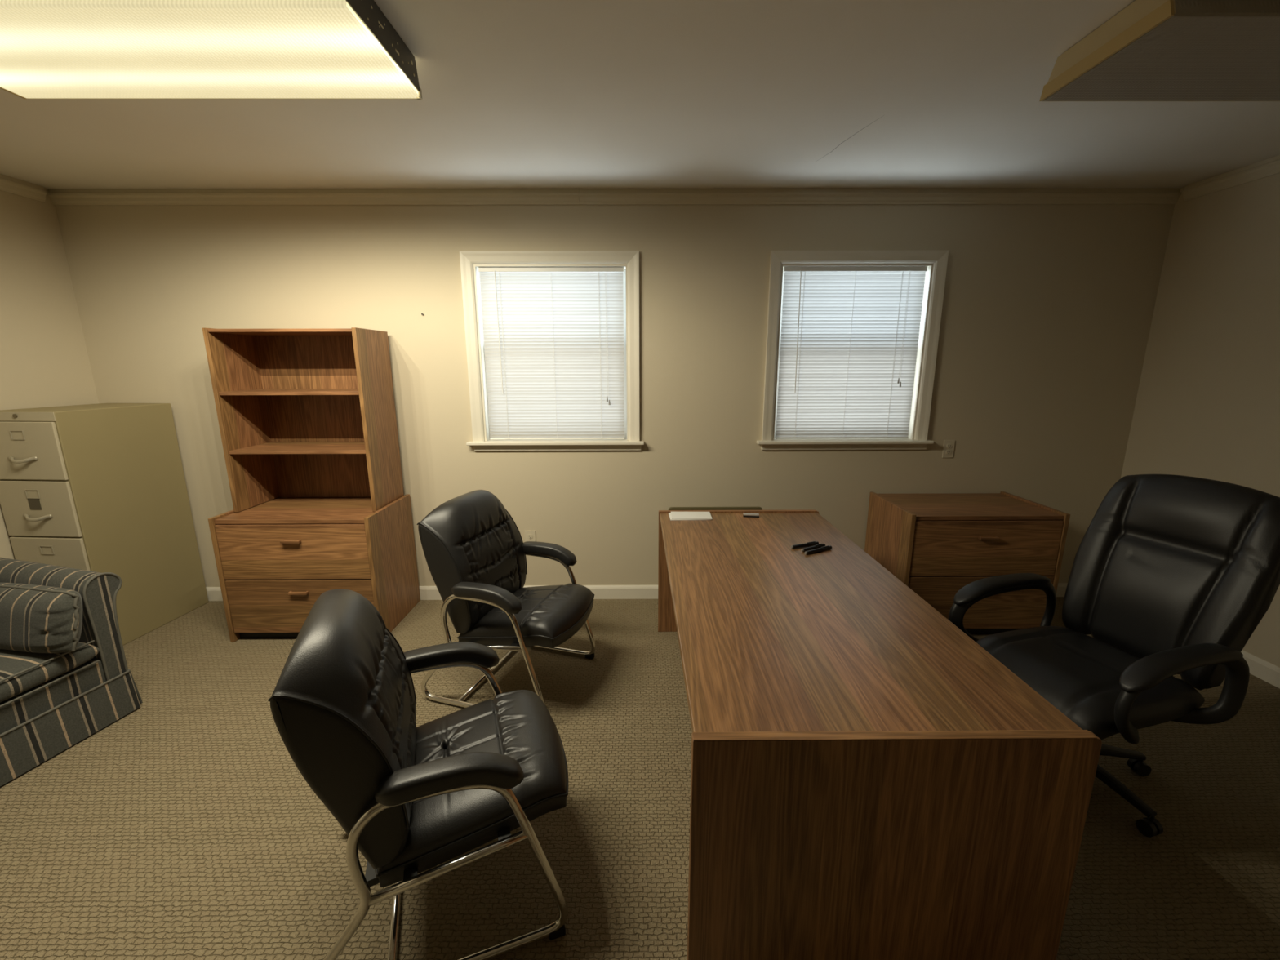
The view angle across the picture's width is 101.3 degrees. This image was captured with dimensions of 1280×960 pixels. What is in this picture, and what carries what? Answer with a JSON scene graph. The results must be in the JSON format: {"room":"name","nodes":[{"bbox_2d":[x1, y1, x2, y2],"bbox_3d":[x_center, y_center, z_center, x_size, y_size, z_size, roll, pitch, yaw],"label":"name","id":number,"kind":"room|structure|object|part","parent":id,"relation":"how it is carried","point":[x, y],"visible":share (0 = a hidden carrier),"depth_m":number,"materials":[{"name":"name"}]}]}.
{"room":"private office","nodes":[
{"label":"private office","id":0,"kind":"room"},
{"bbox_2d":[0,187,98,559],"bbox_3d":[-3.454,0.465,-0.761,0.140,2.565,8.354,0,12,0],"label":"wall","id":1,"kind":"structure","parent":0,"point":[45,362],"depth_m":2.97,"materials":[{"name":"paint"}]},
{"bbox_2d":[0,173,46,202],"bbox_3d":[-3.373,-0.742,-1.056,0.028,0.081,8.294,0,12,0],"label":"trim","id":2,"kind":"structure","parent":1,"relation":"attached to","point":[7,184],"depth_m":2.88,"materials":[{"name":"paint"}]},
{"bbox_2d":[54,204,1174,586],"bbox_3d":[-0.126,-0.456,3.405,6.846,2.565,0.140,0,12,0],"label":"wall","id":3,"kind":"structure","parent":0,"point":[1047,309],"depth_m":3.24,"materials":[{"name":"paint"}]},
{"bbox_2d":[524,530,536,542],"bbox_3d":[-0.733,0.395,3.511,0.072,0.117,0.009,0,12,0],"label":"wall outlet","id":4,"kind":"object","parent":3,"relation":"attached to","point":[530,535],"visible":0.6,"depth_m":3.50,"materials":[{"name":"beige plastic"}]},
{"bbox_2d":[527,533,533,538],"bbox_3d":[-0.733,0.376,3.505,0.034,0.029,0.003,0,12,0],"label":"receptacle","id":5,"kind":"object","parent":4,"relation":"attached to","point":[529,535],"depth_m":3.50,"materials":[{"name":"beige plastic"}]},
{"bbox_2d":[459,250,644,450],"bbox_3d":[-0.538,-0.785,3.298,1.127,1.199,0.192,0,12,0],"label":"window","id":6,"kind":"structure","parent":3,"relation":"in","point":[470,260],"depth_m":3.23,"materials":[{"name":"paint"}]},
{"bbox_2d":[478,266,624,439],"bbox_3d":[-0.536,-0.773,3.286,0.878,1.049,0.040,0,12,0],"label":"mini blind","id":7,"kind":"object","parent":6,"relation":"attached to","point":[553,336],"visible":1,"depth_m":3.28,"materials":[{"name":"grey plastic"}]},
{"bbox_3d":[-0.847,-0.764,3.277,0.006,1.021,0.002,-1,12,-3],"label":"ladder cord","id":8,"kind":"part","parent":7,"relation":"part of","materials":[{"name":"white fabric"}]},
{"bbox_3d":[-0.536,-0.765,3.278,0.002,1.021,0.002,3,13,14],"label":"ladder cord","id":9,"kind":"part","parent":7,"relation":"part of","materials":[{"name":"white fabric"}]},
{"bbox_3d":[-0.535,-0.268,3.403,0.870,0.012,0.020,0,12,0],"label":"rail","id":10,"kind":"part","parent":7,"relation":"part of","materials":[{"name":"white plastic"}]},
{"bbox_3d":[-0.247,-0.766,3.280,0.006,1.021,0.002,-1,12,-3],"label":"ladder cord","id":11,"kind":"part","parent":7,"relation":"part of","materials":[{"name":"white fabric"}]},
{"bbox_3d":[-0.204,-0.897,3.248,0.011,0.751,0.005,0,12,0],"label":"lift cord","id":12,"kind":"part","parent":7,"relation":"part of","materials":[{"name":"white fabric"}]},
{"bbox_3d":[-0.537,-0.245,3.396,1.127,0.021,0.153,0,12,0],"label":"sill","id":13,"kind":"part","parent":6,"relation":"part of","materials":[{"name":"paint"}]},
{"bbox_3d":[-0.536,-0.560,3.395,0.898,0.595,0.024,0,12,0],"label":"sash","id":14,"kind":"part","parent":6,"relation":"part of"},
{"bbox_3d":[-0.537,-1.062,3.313,0.898,0.500,0.024,0,12,0],"label":"sash","id":15,"kind":"part","parent":6,"relation":"part of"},
{"bbox_2d":[47,188,1181,204],"bbox_3d":[-0.129,-1.651,3.058,6.566,0.081,0.028,0,12,0],"label":"trim","id":16,"kind":"structure","parent":3,"relation":"attached to","point":[185,196],"depth_m":3.05,"materials":[{"name":"paint"}]},
{"bbox_2d":[205,582,1067,600],"bbox_3d":[-0.123,0.767,3.594,6.566,0.095,0.014,0,12,0],"label":"baseboard","id":17,"kind":"structure","parent":3,"relation":"attached to","point":[600,592],"depth_m":3.58,"materials":[{"name":"paint"}]},
{"bbox_2d":[756,249,948,449],"bbox_3d":[1.306,-0.791,3.308,1.119,1.199,0.192,0,12,0],"label":"window","id":18,"kind":"structure","parent":3,"relation":"in","point":[935,261],"depth_m":3.25,"materials":[{"name":"paint"}]},
{"bbox_3d":[1.309,-0.567,3.405,0.890,0.595,0.024,0,12,0],"label":"sash","id":19,"kind":"part","parent":18,"relation":"part of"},
{"bbox_3d":[1.308,-1.068,3.323,0.890,0.500,0.024,0,12,0],"label":"sash","id":20,"kind":"part","parent":18,"relation":"part of","materials":[{"name":"white wood"}]},
{"bbox_3d":[1.308,-0.252,3.406,1.119,0.021,0.153,0,12,0],"label":"sill","id":21,"kind":"part","parent":18,"relation":"part of","materials":[{"name":"paint"}]},
{"bbox_2d":[775,266,927,439],"bbox_3d":[1.309,-0.779,3.296,0.870,1.049,0.040,0,12,0],"label":"mini blind","id":22,"kind":"object","parent":18,"relation":"attached to","point":[849,340],"visible":1,"depth_m":3.29,"materials":[{"name":"grey plastic"}]},
{"bbox_3d":[1.001,-0.770,3.286,0.006,1.021,0.002,-1,12,-3],"label":"ladder cord","id":23,"kind":"part","parent":22,"relation":"part of","materials":[{"name":"white fabric"}]},
{"bbox_3d":[1.310,-0.274,3.413,0.862,0.012,0.020,0,12,0],"label":"rail","id":24,"kind":"part","parent":22,"relation":"part of","materials":[{"name":"white plastic"}]},
{"bbox_3d":[1.309,-0.772,3.288,0.002,1.021,0.002,3,13,14],"label":"ladder cord","id":25,"kind":"part","parent":22,"relation":"part of","materials":[{"name":"white fabric"}]},
{"bbox_3d":[1.596,-0.773,3.289,0.006,1.021,0.002,-1,12,-3],"label":"ladder cord","id":26,"kind":"part","parent":22,"relation":"part of","materials":[{"name":"white fabric"}]},
{"bbox_3d":[1.638,-0.957,3.246,0.011,0.643,0.005,0,12,0],"label":"lift cord","id":27,"kind":"part","parent":22,"relation":"part of","materials":[{"name":"white fabric"}]},
{"bbox_2d":[942,440,955,457],"bbox_3d":[1.998,-0.201,3.397,0.072,0.117,0.009,0,12,0],"label":"wall outlet","id":28,"kind":"object","parent":3,"relation":"attached to","point":[948,445],"visible":1,"depth_m":3.40,"materials":[{"name":"beige plastic"}]},
{"bbox_2d":[0,596,1279,959],"bbox_3d":[-0.098,1.754,-0.459,6.846,0.100,8.634,0,12,0],"label":"floor","id":29,"kind":"structure","parent":0,"point":[186,826],"depth_m":1.78,"materials":[{"name":"carpet"}]},
{"bbox_2d":[0,557,142,786],"bbox_3d":[-2.856,0.787,1.889,0.833,0.782,1.290,2,13,10],"label":"striped sofa","id":30,"kind":"object","parent":29,"relation":"on","point":[50,703],"visible":0.84,"depth_m":2.24,"materials":[{"name":"fabric"}]},
{"bbox_2d":[0,582,82,653],"bbox_3d":[-2.619,0.580,2.225,0.592,0.251,0.155,2,13,10],"label":"sofa pillow","id":31,"kind":"object","parent":30,"relation":"on","point":[35,619],"visible":1,"depth_m":2.16,"materials":[{"name":"fabric"}]},
{"bbox_2d":[0,642,99,702],"bbox_3d":[-2.697,0.788,2.124,0.559,0.110,0.502,2,13,10],"label":"seat cushion","id":32,"kind":"object","parent":30,"relation":"on","point":[24,675],"depth_m":2.14,"materials":[{"name":"grey fabric"}]},
{"bbox_3d":[-2.754,0.682,2.440,0.735,0.648,0.139,2,13,10],"label":"arm","id":33,"kind":"part","parent":30,"relation":"part of"},
{"bbox_3d":[-2.849,1.006,1.935,0.736,0.232,1.118,2,13,10],"label":"seat","id":34,"kind":"part","parent":30,"relation":"part of","materials":[{"name":"grey fabric"}]},
{"bbox_3d":[-2.386,0.714,2.376,0.024,0.610,0.139,2,13,10],"label":"arm","id":35,"kind":"part","parent":30,"relation":"part of"},
{"bbox_2d":[0,403,208,645],"bbox_3d":[-3.160,0.245,3.101,0.425,1.340,0.680,1,12,4],"label":"file cabinet","id":36,"kind":"object","parent":29,"relation":"on","point":[100,487],"visible":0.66,"depth_m":2.94,"materials":[{"name":"beige metal"}]},
{"bbox_3d":[-3.184,-0.103,2.698,0.159,0.032,0.039,1,12,4],"label":"handle","id":37,"kind":"part","parent":36,"relation":"part of","materials":[{"name":"metal"}]},
{"bbox_3d":[-3.183,-0.324,2.680,0.423,0.045,0.004,1,12,4],"label":"rail","id":38,"kind":"part","parent":36,"relation":"part of","materials":[{"name":"beige metal"}]},
{"bbox_3d":[-3.183,-0.150,2.712,0.413,0.302,0.016,1,12,4],"label":"drawer","id":39,"kind":"part","parent":36,"relation":"part of","materials":[{"name":"beige metal"}]},
{"bbox_3d":[-3.183,0.200,2.764,0.159,0.032,0.039,1,12,4],"label":"handle","id":40,"kind":"part","parent":36,"relation":"part of","materials":[{"name":"metal"}]},
{"bbox_3d":[-3.182,0.153,2.778,0.413,0.302,0.016,1,12,4],"label":"drawer","id":41,"kind":"part","parent":36,"relation":"part of","materials":[{"name":"beige metal"}]},
{"bbox_3d":[-3.181,0.456,2.845,0.413,0.302,0.016,1,12,4],"label":"drawer","id":42,"kind":"part","parent":36,"relation":"part of","materials":[{"name":"beige metal"}]},
{"bbox_2d":[208,493,420,642],"bbox_3d":[-1.937,0.519,3.226,0.879,0.746,0.566,0,12,0],"label":"file cabinet","id":43,"kind":"object","parent":29,"relation":"on","point":[275,557],"visible":0.93,"depth_m":2.98,"materials":[{"name":"laminate"}]},
{"bbox_3d":[-2.365,0.518,3.233,0.024,0.746,0.548,0,12,0],"label":"panel","id":44,"kind":"part","parent":43,"relation":"part of","materials":[{"name":"laminate"}]},
{"bbox_3d":[-1.936,0.341,2.910,0.105,0.016,0.024,0,12,0],"label":"handle","id":45,"kind":"part","parent":43,"relation":"part of","materials":[{"name":"brown wood"}]},
{"bbox_3d":[-1.936,0.403,2.946,0.825,0.322,0.020,0,12,0],"label":"drawer","id":46,"kind":"part","parent":43,"relation":"part of","materials":[{"name":"laminate"}]},
{"bbox_3d":[-1.936,0.640,2.975,0.105,0.016,0.024,0,12,0],"label":"handle","id":47,"kind":"part","parent":43,"relation":"part of","materials":[{"name":"brown wood"}]},
{"bbox_3d":[-1.935,0.725,3.016,0.825,0.322,0.020,0,12,0],"label":"drawer","id":48,"kind":"part","parent":43,"relation":"part of","materials":[{"name":"laminate"}]},
{"bbox_2d":[202,327,404,512],"bbox_3d":[-1.942,-0.356,3.113,0.822,1.029,0.372,0,12,0],"label":"hutch","id":49,"kind":"object","parent":43,"relation":"on","point":[301,412],"visible":1,"depth_m":3.20,"materials":[{"name":"laminate"}]},
{"bbox_3d":[-2.341,-0.354,3.111,0.023,1.029,0.372,0,12,0],"label":"panel","id":50,"kind":"part","parent":49,"relation":"part of","materials":[{"name":"laminate"}]},
{"bbox_3d":[-1.943,-0.845,3.004,0.775,0.017,0.355,0,12,0],"label":"panel","id":51,"kind":"part","parent":49,"relation":"part of","materials":[{"name":"laminate"}]},
{"bbox_3d":[-1.942,-0.516,3.078,0.775,0.020,0.351,0,12,0],"label":"shelf","id":52,"kind":"part","parent":49,"relation":"part of","materials":[{"name":"laminate"}]},
{"bbox_3d":[-1.941,-0.194,3.148,0.775,0.020,0.351,0,12,0],"label":"shelf","id":53,"kind":"part","parent":49,"relation":"part of","materials":[{"name":"laminate"}]},
{"bbox_3d":[-1.942,-0.392,3.290,0.776,1.023,0.008,0,12,0],"label":"panel","id":54,"kind":"part","parent":49,"relation":"part of","materials":[{"name":"laminate"}]},
{"bbox_3d":[-1.542,-0.357,3.115,0.023,1.029,0.372,0,12,0],"label":"panel","id":55,"kind":"part","parent":49,"relation":"part of","materials":[{"name":"laminate"}]},
{"bbox_3d":[-1.939,0.453,3.494,0.830,0.660,0.010,0,12,0],"label":"panel","id":56,"kind":"part","parent":43,"relation":"part of","materials":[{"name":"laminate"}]},
{"bbox_3d":[-1.510,0.515,3.237,0.024,0.746,0.548,0,12,0],"label":"panel","id":57,"kind":"part","parent":43,"relation":"part of","materials":[{"name":"laminate"}]},
{"bbox_2d":[267,588,568,959],"bbox_3d":[-0.589,0.776,1.549,0.716,0.954,0.642,-5,13,-20],"label":"chair","id":58,"kind":"object","parent":29,"relation":"on","point":[412,800],"visible":1,"depth_m":1.32,"materials":[{"name":"black leather"}]},
{"bbox_3d":[-0.771,0.618,1.444,0.241,0.599,0.535,-5,13,-20],"label":"backrest","id":59,"kind":"part","parent":58,"relation":"part of","materials":[{"name":"black leather"}]},
{"bbox_3d":[-0.716,0.902,1.842,0.661,0.574,0.024,-5,13,-20],"label":"frame","id":60,"kind":"part","parent":58,"relation":"part of","materials":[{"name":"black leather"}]},
{"bbox_3d":[-0.512,1.017,1.317,0.661,0.574,0.024,-5,13,-20],"label":"frame","id":61,"kind":"part","parent":58,"relation":"part of","materials":[{"name":"silver metal"}]},
{"bbox_3d":[-0.471,0.971,1.323,0.387,0.076,0.023,-5,13,-20],"label":"seat rail","id":62,"kind":"part","parent":58,"relation":"part of","materials":[{"name":"silver metal"}]},
{"bbox_3d":[-0.507,0.868,1.601,0.532,0.196,0.504,-5,13,-20],"label":"seat","id":63,"kind":"part","parent":58,"relation":"part of","materials":[{"name":"black leather"}]},
{"bbox_2d":[417,489,595,707],"bbox_3d":[-0.618,0.549,2.587,0.716,0.954,0.642,4,13,17],"label":"chair","id":64,"kind":"object","parent":29,"relation":"on","point":[474,552],"visible":0.98,"depth_m":2.42,"materials":[{"name":"black leather"}]},
{"bbox_3d":[-0.804,0.364,2.606,0.241,0.599,0.535,4,13,17],"label":"backrest","id":65,"kind":"part","parent":64,"relation":"part of","materials":[{"name":"black leather"}]},
{"bbox_3d":[-0.729,0.787,2.367,0.661,0.574,0.024,4,13,17],"label":"frame","id":66,"kind":"part","parent":64,"relation":"part of","materials":[{"name":"silver metal"}]},
{"bbox_3d":[-0.687,0.748,2.345,0.387,0.076,0.023,4,13,17],"label":"seat rail","id":67,"kind":"part","parent":64,"relation":"part of","materials":[{"name":"silver metal"}]},
{"bbox_3d":[-0.534,0.653,2.583,0.532,0.196,0.504,4,13,17],"label":"seat","id":68,"kind":"part","parent":64,"relation":"part of","materials":[{"name":"black leather"}]},
{"bbox_3d":[-0.558,0.670,2.902,0.661,0.574,0.024,4,13,17],"label":"frame","id":69,"kind":"part","parent":64,"relation":"part of","materials":[{"name":"silver metal"}]},
{"bbox_2d":[668,506,762,510],"bbox_3d":[0.441,0.526,3.143,0.550,0.754,0.018,0,12,0],"label":"board","id":70,"kind":"object","parent":29,"relation":"on","point":[670,508],"visible":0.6,"depth_m":3.06,"materials":[{"name":"brown wood"}]},
{"bbox_2d":[657,509,1102,959],"bbox_3d":[0.572,0.741,2.176,0.918,0.749,1.896,0,12,0],"label":"executive desk","id":71,"kind":"object","parent":29,"relation":"on","point":[868,781],"visible":0.98,"depth_m":1.27,"materials":[{"name":"laminate"}]},
{"bbox_2d":[668,512,711,520],"bbox_3d":[0.274,0.202,2.917,0.220,0.004,0.140,0,12,-1],"label":"paper sheet","id":72,"kind":"object","parent":71,"relation":"on","point":[669,513],"visible":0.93,"depth_m":2.85,"materials":[{"name":"white paper"}]},
{"bbox_2d":[671,511,712,519],"bbox_3d":[0.284,0.197,2.919,0.220,0.004,0.140,0,12,1],"label":"paper sheet","id":73,"kind":"object","parent":72,"relation":"on","point":[674,515],"visible":1,"depth_m":2.91,"materials":[{"name":"white paper"}]},
{"bbox_3d":[0.567,0.542,3.089,0.918,0.746,0.028,0,12,0],"label":"panel","id":74,"kind":"part","parent":71,"relation":"part of","materials":[{"name":"laminate"}]},
{"bbox_2d":[742,512,759,517],"bbox_3d":[0.617,0.195,2.913,0.086,0.018,0.028,2,12,8],"label":"eraser","id":75,"kind":"object","parent":71,"relation":"on","point":[744,514],"visible":1,"depth_m":2.90,"materials":[{"name":"black plastic"}]},
{"bbox_2d":[791,541,818,548],"bbox_3d":[0.761,0.300,2.427,0.150,0.019,0.017,-5,13,-21],"label":"marker pen","id":76,"kind":"object","parent":71,"relation":"on","point":[813,543],"visible":0.98,"depth_m":2.42,"materials":[{"name":"black plastic"}]},
{"bbox_2d":[800,543,825,551],"bbox_3d":[0.789,0.308,2.392,0.142,0.019,0.017,-7,14,-28],"label":"marker pen","id":77,"kind":"object","parent":71,"relation":"on","point":[816,546],"visible":0.9,"depth_m":2.38,"materials":[{"name":"black plastic"}]},
{"bbox_2d":[804,545,831,554],"bbox_3d":[0.801,0.315,2.361,0.160,0.019,0.017,-7,14,-28],"label":"marker pen","id":78,"kind":"object","parent":71,"relation":"on","point":[824,548],"visible":1,"depth_m":2.35,"materials":[{"name":"black plastic"}]},
{"bbox_3d":[0.578,0.942,1.264,0.918,0.746,0.028,0,12,0],"label":"panel","id":79,"kind":"part","parent":71,"relation":"part of","materials":[{"name":"laminate"}]},
{"bbox_2d":[864,491,1070,634],"bbox_3d":[1.949,0.502,3.248,0.882,0.750,0.561,0,12,0],"label":"file cabinet","id":80,"kind":"object","parent":29,"relation":"on","point":[937,545],"visible":0.61,"depth_m":3.00,"materials":[{"name":"laminate"}]},
{"bbox_3d":[1.520,0.502,3.255,0.024,0.750,0.543,0,12,0],"label":"panel","id":81,"kind":"part","parent":80,"relation":"part of","materials":[{"name":"laminate"}]},
{"bbox_3d":[1.947,0.437,3.514,0.833,0.663,0.010,0,12,0],"label":"panel","id":82,"kind":"part","parent":80,"relation":"part of","materials":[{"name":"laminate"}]},
{"bbox_3d":[1.951,0.709,3.041,0.828,0.322,0.020,0,12,0],"label":"drawer","id":83,"kind":"part","parent":80,"relation":"part of","materials":[{"name":"laminate"}]},
{"bbox_3d":[1.950,0.386,2.971,0.828,0.325,0.020,0,12,0],"label":"drawer","id":84,"kind":"part","parent":80,"relation":"part of","materials":[{"name":"laminate"}]},
{"bbox_3d":[1.950,0.326,2.935,0.105,0.016,0.024,0,12,0],"label":"handle","id":85,"kind":"part","parent":80,"relation":"part of","materials":[{"name":"brown wood"}]},
{"bbox_3d":[2.378,0.499,3.260,0.024,0.750,0.543,0,12,0],"label":"panel","id":86,"kind":"part","parent":80,"relation":"part of","materials":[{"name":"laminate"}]},
{"bbox_2d":[948,474,1279,837],"bbox_3d":[1.740,0.578,1.973,0.812,1.147,0.690,-3,13,-15],"label":"chair","id":87,"kind":"object","parent":29,"relation":"on","point":[1171,575],"visible":0.94,"depth_m":1.89,"materials":[{"name":"leather"}]},
{"bbox_3d":[1.576,0.591,2.177,0.571,0.320,0.189,-3,13,-15],"label":"armrest","id":88,"kind":"part","parent":87,"relation":"part of","materials":[{"name":"black plastic"}]},
{"bbox_3d":[1.623,0.740,1.976,0.570,0.162,0.536,-3,13,-15],"label":"seat","id":89,"kind":"part","parent":87,"relation":"part of","materials":[{"name":"leather"}]},
{"bbox_3d":[1.992,0.341,1.992,0.286,0.694,0.557,-3,13,-15],"label":"backrest","id":90,"kind":"part","parent":87,"relation":"part of","materials":[{"name":"leather"}]},
{"bbox_3d":[1.700,0.687,1.738,0.571,0.320,0.189,-3,13,-15],"label":"armrest","id":91,"kind":"part","parent":87,"relation":"part of","materials":[{"name":"black plastic"}]},
{"bbox_2d":[0,0,1279,189],"bbox_3d":[-0.105,-0.849,-1.029,6.846,0.101,8.634,0,12,0],"label":"ceiling","id":92,"kind":"structure","parent":0,"point":[517,94],"depth_m":2.17,"materials":[{"name":"paint"}]},
{"bbox_2d":[0,0,422,99],"bbox_3d":[-1.416,-1.300,1.546,1.348,0.110,0.476,0,12,0],"label":"fluorescent light","id":93,"kind":"object","parent":92,"relation":"attached to","point":[50,49],"visible":1,"depth_m":1.52,"materials":[{"name":"beige plastic"}]},
{"bbox_3d":[-1.414,-1.304,1.786,1.330,0.014,0.005,0,12,0],"label":"edge trim","id":94,"kind":"part","parent":93,"relation":"part of","materials":[{"name":"white metal"}]},
{"bbox_3d":[-0.746,-1.310,1.546,0.004,0.093,0.462,0,12,0],"label":"plate","id":95,"kind":"part","parent":93,"relation":"part of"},
{"bbox_2d":[1039,0,1279,101],"bbox_3d":[2.060,-1.317,1.585,1.354,0.110,0.461,0,12,0],"label":"fluorescent light","id":96,"kind":"object","parent":92,"relation":"attached to","point":[1150,50],"visible":1,"depth_m":1.58,"materials":[{"name":"grey"}]},
{"bbox_3d":[2.059,-1.319,1.819,1.330,0.014,0.005,0,12,0],"label":"edge trim","id":97,"kind":"part","parent":96,"relation":"part of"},
{"bbox_2d":[1120,173,1279,667],"bbox_3d":[3.251,0.440,-0.727,0.140,2.565,8.354,0,12,0],"label":"wall","id":98,"kind":"structure","parent":0,"point":[1207,405],"depth_m":2.86,"materials":[{"name":"paint"}]},
{"bbox_2d":[1182,155,1279,200],"bbox_3d":[3.165,-0.766,-1.022,0.028,0.081,8.294,0,12,0],"label":"trim","id":99,"kind":"structure","parent":98,"relation":"attached to","point":[1269,166],"depth_m":2.78,"materials":[{"name":"paint"}]},
{"bbox_2d":[1240,649,1279,688],"bbox_3d":[3.178,1.648,-0.470,0.014,0.095,8.340,0,12,0],"label":"baseboard","id":100,"kind":"structure","parent":98,"relation":"attached to","point":[1269,673],"depth_m":2.66,"materials":[{"name":"paint"}]}
]}

